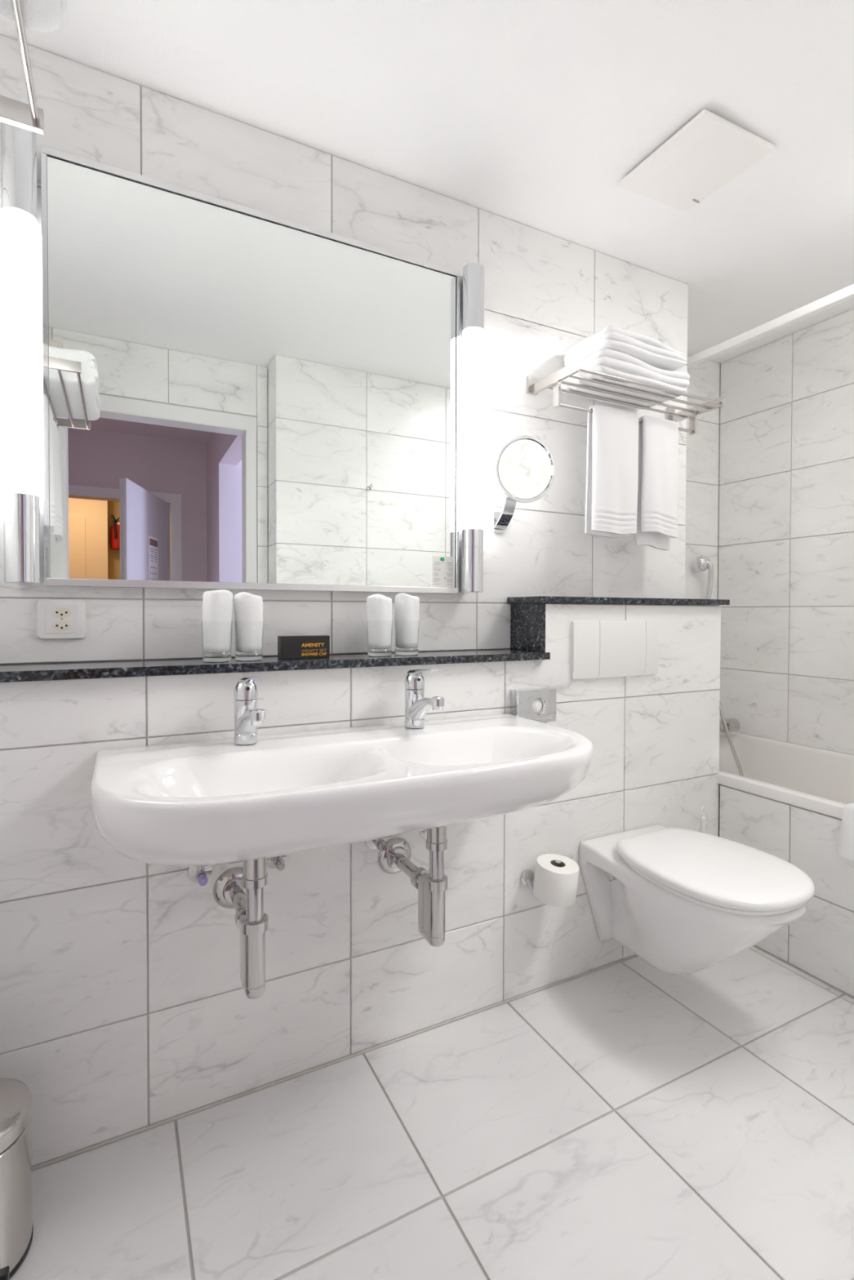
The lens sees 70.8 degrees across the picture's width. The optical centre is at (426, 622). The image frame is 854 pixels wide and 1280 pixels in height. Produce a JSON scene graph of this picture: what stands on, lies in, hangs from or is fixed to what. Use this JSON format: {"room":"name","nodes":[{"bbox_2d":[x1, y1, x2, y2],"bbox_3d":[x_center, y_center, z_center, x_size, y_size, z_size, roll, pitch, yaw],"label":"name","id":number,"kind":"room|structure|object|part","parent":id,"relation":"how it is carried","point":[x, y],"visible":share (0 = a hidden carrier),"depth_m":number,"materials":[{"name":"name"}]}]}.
{"room":"hotel bathroom","nodes":[
{"label":"hotel bathroom","id":0,"kind":"room"},
{"bbox_2d":[0,34,688,664],"bbox_3d":[-0.142,-0.092,2.099,2.355,2.484,0.544,0,1,-27],"label":"wall","id":1,"kind":"structure","parent":0,"point":[544,293],"depth_m":1.81,"materials":[{"name":"grey tile"}]},
{"bbox_2d":[0,121,39,583],"bbox_3d":[-0.904,-0.585,1.338,0.067,0.998,0.096,0,1,-27],"label":"wall lamp","id":2,"kind":"object","parent":1,"relation":"attached to","point":[18,145],"visible":0.92,"depth_m":1.30,"materials":[{"name":"glowing white opal glass"},{"name":"chrome"}]},
{"bbox_2d":[0,207,39,496],"bbox_3d":[-0.897,-0.585,1.325,0.066,0.610,0.066,0,1,-27],"label":"diffuser","id":3,"kind":"object","parent":2,"relation":"attached to","point":[19,237],"depth_m":1.30,"materials":[{"name":"white plastic"}]},
{"bbox_2d":[36,599,86,639],"bbox_3d":[-0.862,-0.007,1.418,0.100,0.094,0.014,0,1,-27],"label":"wall socket","id":4,"kind":"object","parent":1,"relation":"attached to","point":[56,619],"visible":1,"depth_m":1.41,"materials":[{"name":"white plastic"}]},
{"bbox_2d":[51,621,71,630],"bbox_3d":[-0.859,0.008,1.413,0.042,0.021,0.001,0,1,-27],"label":"socket","id":5,"kind":"object","parent":4,"relation":"attached to","point":[55,625],"depth_m":1.41,"materials":[{"name":"grey plastic"}]},
{"bbox_2d":[51,608,71,617],"bbox_3d":[-0.859,-0.023,1.413,0.042,0.021,0.001,0,1,-27],"label":"socket","id":6,"kind":"object","parent":4,"relation":"attached to","point":[55,612],"depth_m":1.41,"materials":[{"name":"grey plastic"}]},
{"bbox_2d":[40,145,460,593],"bbox_3d":[-0.395,-0.587,1.637,1.102,1.000,0.030,0,1,-27],"label":"wall mirror","id":7,"kind":"object","parent":1,"relation":"attached to","point":[235,396],"visible":1,"depth_m":1.57,"materials":[{"name":"white mirror"}]},
{"bbox_3d":[-0.393,-1.079,1.629,1.097,0.017,0.029,0,1,-27],"label":"frame rail","id":8,"kind":"part","parent":7,"relation":"part of","materials":[{"name":"silver metal"}]},
{"bbox_3d":[-0.396,-0.096,1.645,1.097,0.018,0.029,0,1,-27],"label":"frame rail","id":9,"kind":"part","parent":7,"relation":"part of","materials":[{"name":"silver metal"}]},
{"bbox_2d":[432,555,453,586],"bbox_3d":[0.051,-0.156,1.860,0.074,0.094,0.002,0,1,-27],"label":"leaflet","id":10,"kind":"object","parent":7,"relation":"attached to","point":[442,566],"visible":1,"depth_m":1.86,"materials":[{"name":"white paper"}]},
{"bbox_2d":[458,262,484,592],"bbox_3d":[0.135,-0.591,1.872,0.067,0.998,0.096,0,1,-27],"label":"wall lamp","id":11,"kind":"object","parent":1,"relation":"attached to","point":[472,280],"visible":1,"depth_m":1.83,"materials":[{"name":"white plastic"}]},
{"bbox_3d":[0.121,-0.592,1.900,0.032,0.990,0.033,0,1,-27],"label":"rail","id":12,"kind":"part","parent":11,"relation":"part of","materials":[{"name":"silver metal"}]},
{"bbox_2d":[462,326,484,529],"bbox_3d":[0.142,-0.591,1.859,0.066,0.610,0.066,0,1,-27],"label":"diffuser","id":13,"kind":"object","parent":11,"relation":"attached to","point":[473,337],"depth_m":1.83,"materials":[{"name":"white plastic"}]},
{"bbox_2d":[491,435,555,533],"bbox_3d":[0.297,-0.438,1.933,0.207,0.292,0.128,0,1,-13],"label":"magnifying mirror","id":14,"kind":"object","parent":1,"relation":"attached to","point":[524,467],"visible":1,"depth_m":1.89,"materials":[{"name":"silver metal"}]},
{"bbox_3d":[0.234,-0.327,1.975,0.044,0.070,0.012,0,1,-27],"label":"wall plate","id":15,"kind":"part","parent":14,"relation":"part of","materials":[{"name":"silver metal"}]},
{"bbox_3d":[0.250,-0.349,1.937,0.043,0.093,0.081,0,1,-22],"label":"arm","id":16,"kind":"part","parent":14,"relation":"part of","materials":[{"name":"silver metal"}]},
{"bbox_2d":[497,439,551,498],"bbox_3d":[0.308,-0.479,1.885,0.183,0.182,0.021,0,1,-16],"label":"mirror glass","id":17,"kind":"object","parent":14,"relation":"attached to","point":[524,465],"depth_m":1.88,"materials":[{"name":"white"}]},
{"bbox_2d":[526,360,724,435],"bbox_3d":[0.700,-0.760,2.080,0.703,0.132,0.235,0,1,-27],"label":"towel rack","id":18,"kind":"object","parent":1,"relation":"attached to","point":[534,387],"visible":0.88,"depth_m":2.02,"materials":[{"name":"silver metal"}]},
{"bbox_3d":[0.354,-0.798,2.028,0.040,0.056,0.011,0,1,-27],"label":"wall plate","id":19,"kind":"part","parent":18,"relation":"part of","materials":[{"name":"silver metal"}]},
{"bbox_3d":[0.407,-0.780,1.924,0.012,0.032,0.226,0,1,-27],"label":"arm","id":20,"kind":"part","parent":18,"relation":"part of","materials":[{"name":"silver metal"}]},
{"bbox_2d":[584,404,638,537],"bbox_3d":[0.636,-0.509,2.046,0.206,0.435,0.076,0,1,-27],"label":"hanging towel","id":21,"kind":"object","parent":18,"relation":"hanging from","point":[612,433],"visible":1,"depth_m":2.02,"materials":[{"name":"white fabric"}]},
{"bbox_3d":[0.676,-0.779,2.126,0.659,0.010,0.010,0,1,-27],"label":"rod","id":22,"kind":"part","parent":18,"relation":"part of","materials":[{"name":"silver metal"}]},
{"bbox_2d":[560,347,689,409],"bbox_3d":[0.674,-0.827,2.062,0.400,0.086,0.229,0,1,-27],"label":"folded towel","id":23,"kind":"object","parent":18,"relation":"on","point":[606,361],"visible":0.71,"depth_m":1.98,"materials":[{"name":"white fabric"}]},
{"bbox_2d":[564,325,686,371],"bbox_3d":[0.675,-0.908,2.057,0.358,0.078,0.231,0,1,-27],"label":"folded towel","id":24,"kind":"object","parent":23,"relation":"on","point":[649,350],"visible":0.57,"depth_m":1.96,"materials":[{"name":"white fabric"}]},
{"bbox_3d":[0.701,-0.778,2.078,0.659,0.010,0.010,0,1,-27],"label":"rod","id":25,"kind":"part","parent":18,"relation":"part of","materials":[{"name":"silver metal"}]},
{"bbox_3d":[0.726,-0.777,2.030,0.659,0.010,0.010,0,1,-27],"label":"rod","id":26,"kind":"part","parent":18,"relation":"part of","materials":[{"name":"silver metal"}]},
{"bbox_3d":[0.749,-0.776,1.984,0.659,0.010,0.010,0,1,-27],"label":"rod","id":27,"kind":"part","parent":18,"relation":"part of","materials":[{"name":"silver metal"}]},
{"bbox_2d":[635,415,678,551],"bbox_3d":[0.826,-0.494,2.144,0.181,0.464,0.068,0,1,-30],"label":"hanging towel","id":28,"kind":"object","parent":18,"relation":"hanging from","point":[658,437],"visible":0.99,"depth_m":2.12,"materials":[{"name":"white fabric"}]},
{"bbox_3d":[0.944,-0.801,2.330,0.040,0.056,0.011,0,1,-27],"label":"wall plate","id":29,"kind":"part","parent":18,"relation":"part of","materials":[{"name":"silver metal"}]},
{"bbox_3d":[0.997,-0.783,2.227,0.012,0.032,0.226,0,1,-27],"label":"arm","id":30,"kind":"part","parent":18,"relation":"part of","materials":[{"name":"silver metal"}]},
{"bbox_2d":[0,603,720,1166],"bbox_3d":[0.016,0.548,1.798,2.355,1.214,0.168,0,1,-27],"label":"wall","id":31,"kind":"structure","parent":0,"point":[125,1006],"depth_m":1.51,"materials":[{"name":"grey tile"}]},
{"bbox_2d":[186,865,212,885],"bbox_3d":[-0.521,0.543,1.390,0.056,0.146,0.068,0,1,-27],"label":"angle valve","id":32,"kind":"object","parent":31,"relation":"attached to","point":[200,874],"visible":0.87,"depth_m":1.40,"materials":[{"name":"grey metal"}]},
{"bbox_3d":[-0.511,0.589,1.370,0.019,0.019,0.023,0,1,-27],"label":"knob","id":33,"kind":"part","parent":32,"relation":"part of","materials":[{"name":"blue plastic"}]},
{"bbox_2d":[0,648,550,682],"bbox_3d":[-0.343,0.106,1.585,1.524,0.022,0.193,0,1,-27],"label":"shelf","id":34,"kind":"object","parent":31,"relation":"attached to","point":[79,670],"visible":0.96,"depth_m":1.45,"materials":[{"name":"black stone"}]},
{"bbox_2d":[202,653,231,662],"bbox_3d":[-0.518,0.047,1.484,0.074,0.099,0.074,0,1,-27],"label":"tumbler","id":35,"kind":"object","parent":34,"relation":"on","point":[225,657],"visible":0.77,"depth_m":1.46,"materials":[{"name":"clear glass"}]},
{"bbox_2d":[202,589,232,653],"bbox_3d":[-0.516,-0.001,1.484,0.065,0.156,0.066,1,1,44],"label":"rolled washcloth","id":36,"kind":"object","parent":35,"relation":"in","point":[217,605],"visible":1,"depth_m":1.46,"materials":[{"name":"white fabric"}]},
{"bbox_2d":[235,652,262,661],"bbox_3d":[-0.452,0.047,1.525,0.074,0.099,0.074,0,1,-27],"label":"tumbler","id":37,"kind":"object","parent":34,"relation":"on","point":[241,656],"visible":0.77,"depth_m":1.50,"materials":[{"name":"clear glass"}]},
{"bbox_2d":[234,591,262,653],"bbox_3d":[-0.452,0.000,1.523,0.065,0.152,0.066,1,1,45],"label":"rolled washcloth","id":38,"kind":"object","parent":37,"relation":"in","point":[248,607],"visible":1,"depth_m":1.50,"materials":[{"name":"white fabric"}]},
{"bbox_2d":[277,635,329,658],"bbox_3d":[-0.328,0.066,1.600,0.132,0.059,0.036,0,1,-27],"label":"box","id":39,"kind":"object","parent":34,"relation":"on","point":[304,646],"visible":1,"depth_m":1.58,"materials":[{"name":"black cardboard"}]},
{"bbox_2d":[367,648,391,656],"bbox_3d":[-0.132,0.045,1.682,0.074,0.099,0.074,0,1,-27],"label":"tumbler","id":40,"kind":"object","parent":34,"relation":"on","point":[371,652],"visible":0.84,"depth_m":1.66,"materials":[{"name":"clear glass"}]},
{"bbox_2d":[366,593,391,648],"bbox_3d":[-0.134,-0.002,1.681,0.065,0.154,0.066,1,1,41],"label":"rolled washcloth","id":41,"kind":"object","parent":40,"relation":"in","point":[379,606],"visible":1,"depth_m":1.66,"materials":[{"name":"white fabric"}]},
{"bbox_2d":[395,648,417,655],"bbox_3d":[-0.059,0.044,1.727,0.074,0.099,0.074,0,1,-27],"label":"tumbler","id":42,"kind":"object","parent":34,"relation":"on","point":[398,651],"visible":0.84,"depth_m":1.70,"materials":[{"name":"clear glass"}]},
{"bbox_2d":[394,592,419,648],"bbox_3d":[-0.058,-0.004,1.727,0.066,0.158,0.065,-1,1,-44],"label":"rolled washcloth","id":43,"kind":"object","parent":42,"relation":"in","point":[406,606],"visible":1,"depth_m":1.70,"materials":[{"name":"white fabric"}]},
{"bbox_2d":[510,603,545,651],"bbox_3d":[0.325,0.015,1.943,0.020,0.152,0.161,0,1,-27],"label":"panel","id":44,"kind":"object","parent":34,"relation":"on","point":[527,620],"visible":1,"depth_m":1.92,"materials":[{"name":"black stone"}]},
{"bbox_2d":[266,854,286,871],"bbox_3d":[-0.364,0.542,1.470,0.056,0.146,0.068,0,1,-27],"label":"angle valve","id":45,"kind":"object","parent":31,"relation":"attached to","point":[277,862],"visible":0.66,"depth_m":1.47,"materials":[{"name":"grey metal"}]},
{"bbox_3d":[-0.353,0.588,1.451,0.019,0.019,0.023,0,1,-27],"label":"knob","id":46,"kind":"part","parent":45,"relation":"part of","materials":[{"name":"grey metal"}]},
{"bbox_2d":[90,713,593,866],"bbox_3d":[-0.121,0.371,1.341,1.099,0.181,0.514,0,1,-27],"label":"washbasin","id":47,"kind":"object","parent":31,"relation":"attached to","point":[219,802],"visible":1,"depth_m":1.18,"materials":[{"name":"white ceramic"}]},
{"bbox_2d":[213,857,268,999],"bbox_3d":[-0.405,0.614,1.337,0.100,0.312,0.271,0,1,-27],"label":"trap","id":48,"kind":"object","parent":47,"relation":"attached to","point":[241,889],"visible":0.98,"depth_m":1.23,"materials":[{"name":"grey metal"}]},
{"bbox_2d":[233,676,265,744],"bbox_3d":[-0.392,0.197,1.337,0.054,0.162,0.180,0,1,-27],"label":"faucet","id":49,"kind":"object","parent":47,"relation":"on","point":[247,717],"visible":1,"depth_m":1.36,"materials":[{"name":"silver metal"}]},
{"bbox_3d":[-0.417,0.155,1.385,0.053,0.045,0.053,0,1,-27],"label":"lever","id":50,"kind":"part","parent":49,"relation":"part of","materials":[{"name":"silver metal"}]},
{"bbox_3d":[-0.391,0.227,1.334,0.051,0.083,0.141,0,1,-27],"label":"spout","id":51,"kind":"part","parent":49,"relation":"part of","materials":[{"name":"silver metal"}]},
{"bbox_3d":[-0.395,0.134,1.341,0.035,0.034,0.122,0,1,-27],"label":"lever handle","id":52,"kind":"part","parent":49,"relation":"part of","materials":[{"name":"silver metal"}]},
{"bbox_2d":[377,826,448,946],"bbox_3d":[-0.027,0.612,1.531,0.100,0.312,0.271,0,1,-27],"label":"trap","id":53,"kind":"object","parent":47,"relation":"attached to","point":[432,886],"visible":0.98,"depth_m":1.43,"materials":[{"name":"grey metal"}]},
{"bbox_2d":[404,668,444,728],"bbox_3d":[-0.007,0.195,1.535,0.054,0.162,0.180,0,1,-27],"label":"faucet","id":54,"kind":"object","parent":47,"relation":"on","point":[416,706],"visible":1,"depth_m":1.56,"materials":[{"name":"silver metal"}]},
{"bbox_3d":[-0.032,0.152,1.583,0.053,0.045,0.053,0,1,-27],"label":"lever","id":55,"kind":"part","parent":54,"relation":"part of","materials":[{"name":"silver metal"}]},
{"bbox_3d":[-0.006,0.225,1.532,0.051,0.083,0.141,0,1,-27],"label":"spout","id":56,"kind":"part","parent":54,"relation":"part of","materials":[{"name":"silver metal"}]},
{"bbox_3d":[-0.010,0.131,1.539,0.035,0.034,0.122,0,1,-27],"label":"lever handle","id":57,"kind":"part","parent":54,"relation":"part of","materials":[{"name":"silver metal"}]},
{"bbox_2d":[364,837,386,850],"bbox_3d":[-0.126,0.541,1.592,0.056,0.146,0.068,0,1,-27],"label":"angle valve","id":58,"kind":"object","parent":31,"relation":"attached to","point":[380,843],"visible":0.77,"depth_m":1.59,"materials":[{"name":"grey metal"}]},
{"bbox_3d":[-0.116,0.587,1.573,0.019,0.019,0.023,0,1,-27],"label":"knob","id":59,"kind":"part","parent":58,"relation":"part of","materials":[{"name":"grey metal"}]},
{"bbox_2d":[419,830,426,839],"bbox_3d":[0.019,0.540,1.667,0.056,0.146,0.068,0,1,-27],"label":"angle valve","id":60,"kind":"object","parent":31,"relation":"attached to","point":[423,833],"visible":0.07,"depth_m":1.69,"materials":[{"name":"grey metal"}]},
{"bbox_2d":[31,945,853,1171],"bbox_3d":[0.347,1.167,1.162,2.356,0.005,1.296,0,1,-27],"label":"trim","id":61,"kind":"structure","parent":31,"relation":"attached to","point":[148,1127],"depth_m":1.57,"materials":[{"name":"white"}]},
{"bbox_2d":[510,687,555,722],"bbox_3d":[0.328,0.269,1.834,0.146,0.129,0.045,0,1,-27],"label":"dispenser","id":62,"kind":"object","parent":31,"relation":"attached to","point":[539,704],"visible":0.84,"depth_m":1.82,"materials":[{"name":"silver metal"}]},
{"bbox_2d":[520,860,560,902],"bbox_3d":[0.349,0.786,1.838,0.123,0.135,0.041,1,1,22],"label":"toilet roll holder","id":63,"kind":"object","parent":31,"relation":"attached to","point":[526,877],"visible":0.38,"depth_m":1.84,"materials":[{"name":"silver metal"}]},
{"bbox_2d":[533,853,579,906],"bbox_3d":[0.389,0.776,1.810,0.132,0.115,0.136,0,1,-27],"label":"toilet roll","id":64,"kind":"object","parent":63,"relation":"on","point":[553,886],"visible":1,"depth_m":1.76,"materials":[{"name":"white paper"}]},
{"bbox_2d":[570,620,658,679],"bbox_3d":[0.635,0.088,2.001,0.380,0.188,0.024,0,1,-27],"label":"flush plate","id":65,"kind":"object","parent":31,"relation":"attached to","point":[598,648],"visible":1,"depth_m":1.98,"materials":[{"name":"white plastic"}]},
{"bbox_2d":[506,595,729,604],"bbox_3d":[0.699,-0.073,2.123,0.878,0.020,0.181,0,1,-27],"label":"granite ledge","id":66,"kind":"object","parent":31,"relation":"on","point":[536,599],"visible":0.87,"depth_m":1.99,"materials":[{"name":"black stone"}]},
{"bbox_2d":[578,823,814,974],"bbox_3d":[0.794,0.870,1.773,0.414,0.382,0.597,0,1,-27],"label":"toilet","id":67,"kind":"object","parent":31,"relation":"attached to","point":[682,901],"visible":1,"depth_m":1.69,"materials":[{"name":"white ceramic"}]},
{"bbox_3d":[0.817,0.720,1.728,0.394,0.013,0.476,0,1,-27],"label":"seat","id":68,"kind":"part","parent":67,"relation":"part of","materials":[{"name":"white plastic"}]},
{"bbox_3d":[0.817,0.694,1.727,0.414,0.030,0.500,0,1,-27],"label":"lid","id":69,"kind":"part","parent":67,"relation":"part of","materials":[{"name":"white plastic"}]},
{"bbox_2d":[0,0,853,363],"bbox_3d":[0.606,-1.372,1.481,3.335,0.100,2.285,0,1,-27],"label":"ceiling","id":70,"kind":"structure","parent":0,"point":[532,113],"depth_m":1.52,"materials":[{"name":"white paint"}]},
{"bbox_2d":[617,108,775,212],"bbox_3d":[0.768,-1.313,1.730,0.289,0.026,0.297,0,1,-27],"label":"ceiling vent","id":71,"kind":"object","parent":70,"relation":"in","point":[709,151],"visible":1,"depth_m":1.70,"materials":[{"name":"grey"}]},
{"bbox_2d":[9,946,853,1279],"bbox_3d":[0.599,1.221,1.524,3.335,0.120,2.285,0,1,-27],"label":"floor","id":72,"kind":"structure","parent":0,"point":[630,1119],"depth_m":1.30,"materials":[{"name":"grey tile"}]},
{"bbox_2d":[0,1078,33,1279],"bbox_3d":[-0.811,1.020,1.060,0.186,0.289,0.253,0,1,-27],"label":"pedal bin","id":73,"kind":"object","parent":72,"relation":"on","point":[16,1229],"visible":1,"depth_m":1.08,"materials":[{"name":"grey metal"}]},
{"bbox_3d":[-0.826,0.901,1.087,0.185,0.052,0.185,0,1,-27],"label":"lid","id":74,"kind":"part","parent":73,"relation":"part of","materials":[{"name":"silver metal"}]},
{"bbox_2d":[698,807,705,833],"bbox_3d":[0.976,0.904,2.134,0.096,0.495,0.096,0,1,-27],"label":"toilet brush","id":75,"kind":"object","parent":72,"relation":"on","point":[702,819],"visible":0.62,"depth_m":2.12,"materials":[{"name":"white plastic"}]},
{"bbox_2d":[716,730,853,996],"bbox_3d":[1.599,0.863,2.135,0.791,0.581,1.897,0,1,-27],"label":"bathtub","id":76,"kind":"object","parent":72,"relation":"on","point":[789,800],"visible":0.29,"depth_m":2.05,"materials":[{"name":"white ceramic"}]},
{"bbox_2d":[835,802,853,861],"bbox_3d":[1.396,0.640,1.723,0.125,0.161,0.360,0,1,-27],"label":"bath mat","id":77,"kind":"object","parent":76,"relation":"on","point":[845,848],"visible":1,"depth_m":1.83,"materials":[{"name":"white fabric"}]},
{"bbox_2d":[684,354,719,599],"bbox_3d":[1.193,-0.104,3.033,0.886,2.484,0.100,0,1,-27],"label":"wall","id":78,"kind":"structure","parent":0,"point":[702,458],"depth_m":3.08,"materials":[{"name":"grey tile"}]},
{"bbox_2d":[692,555,743,776],"bbox_3d":[1.405,0.261,2.955,0.172,1.186,0.244,0,1,-27],"label":"shower","id":79,"kind":"object","parent":78,"relation":"attached to","point":[701,563],"visible":0.48,"depth_m":2.98,"materials":[{"name":"silver metal"}]},
{"bbox_3d":[1.410,-0.174,3.010,0.047,0.270,0.061,0,1,15],"label":"handle","id":80,"kind":"part","parent":79,"relation":"part of","materials":[{"name":"silver metal"}]},
{"bbox_2d":[719,718,739,733],"bbox_3d":[1.324,0.518,2.951,0.409,0.080,0.184,0,1,-27],"label":"mixer","id":81,"kind":"object","parent":78,"relation":"attached to","point":[733,724],"visible":0.2,"depth_m":2.94,"materials":[{"name":"grey metal"}]},
{"bbox_2d":[717,308,853,755],"bbox_3d":[2.021,-0.089,2.281,0.100,2.484,2.006,0,1,-27],"label":"wall","id":82,"kind":"structure","parent":0,"point":[785,540],"depth_m":2.80,"materials":[{"name":"grey tile"}]},
{"bbox_3d":[-0.713,-0.068,0.525,0.100,2.484,1.747,0,1,-27],"label":"wall","id":83,"kind":"structure","parent":0,"visible":0},
{"bbox_2d":[0,0,44,134],"bbox_3d":[-0.550,-0.744,0.577,0.245,0.132,0.703,0,1,-27],"label":"towel rack","id":84,"kind":"object","parent":83,"relation":"attached to","point":[29,117],"visible":1,"depth_m":0.90,"materials":[{"name":"silver metal"}]},
{"bbox_3d":[-0.697,-0.772,0.874,0.236,0.032,0.012,0,1,-27],"label":"arm","id":85,"kind":"part","parent":84,"relation":"part of","materials":[{"name":"silver metal"}]},
{"bbox_3d":[-0.449,-0.763,0.628,0.010,0.010,0.659,0,1,-27],"label":"rod","id":86,"kind":"part","parent":84,"relation":"part of","materials":[{"name":"silver metal"}]},
{"bbox_2d":[0,0,67,31],"bbox_3d":[-0.499,-0.828,0.547,0.269,0.121,0.455,0,1,-27],"label":"folded towel","id":87,"kind":"object","parent":84,"relation":"on","point":[42,15],"visible":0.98,"depth_m":0.77,"materials":[{"name":"white fabric"}]},
{"bbox_3d":[1.574,-0.067,0.877,2.178,2.484,0.285,0,1,-27],"label":"wall","id":88,"kind":"structure","parent":0,"visible":0},
{"bbox_2d":[686,284,853,368],"bbox_3d":[1.312,-1.044,1.953,0.028,0.032,1.897,0,1,-27],"label":"shower rail","id":89,"kind":"object","parent":88,"relation":"attached to","point":[842,295],"visible":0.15,"depth_m":2.10,"materials":[{"name":"white plastic"}]}
]}

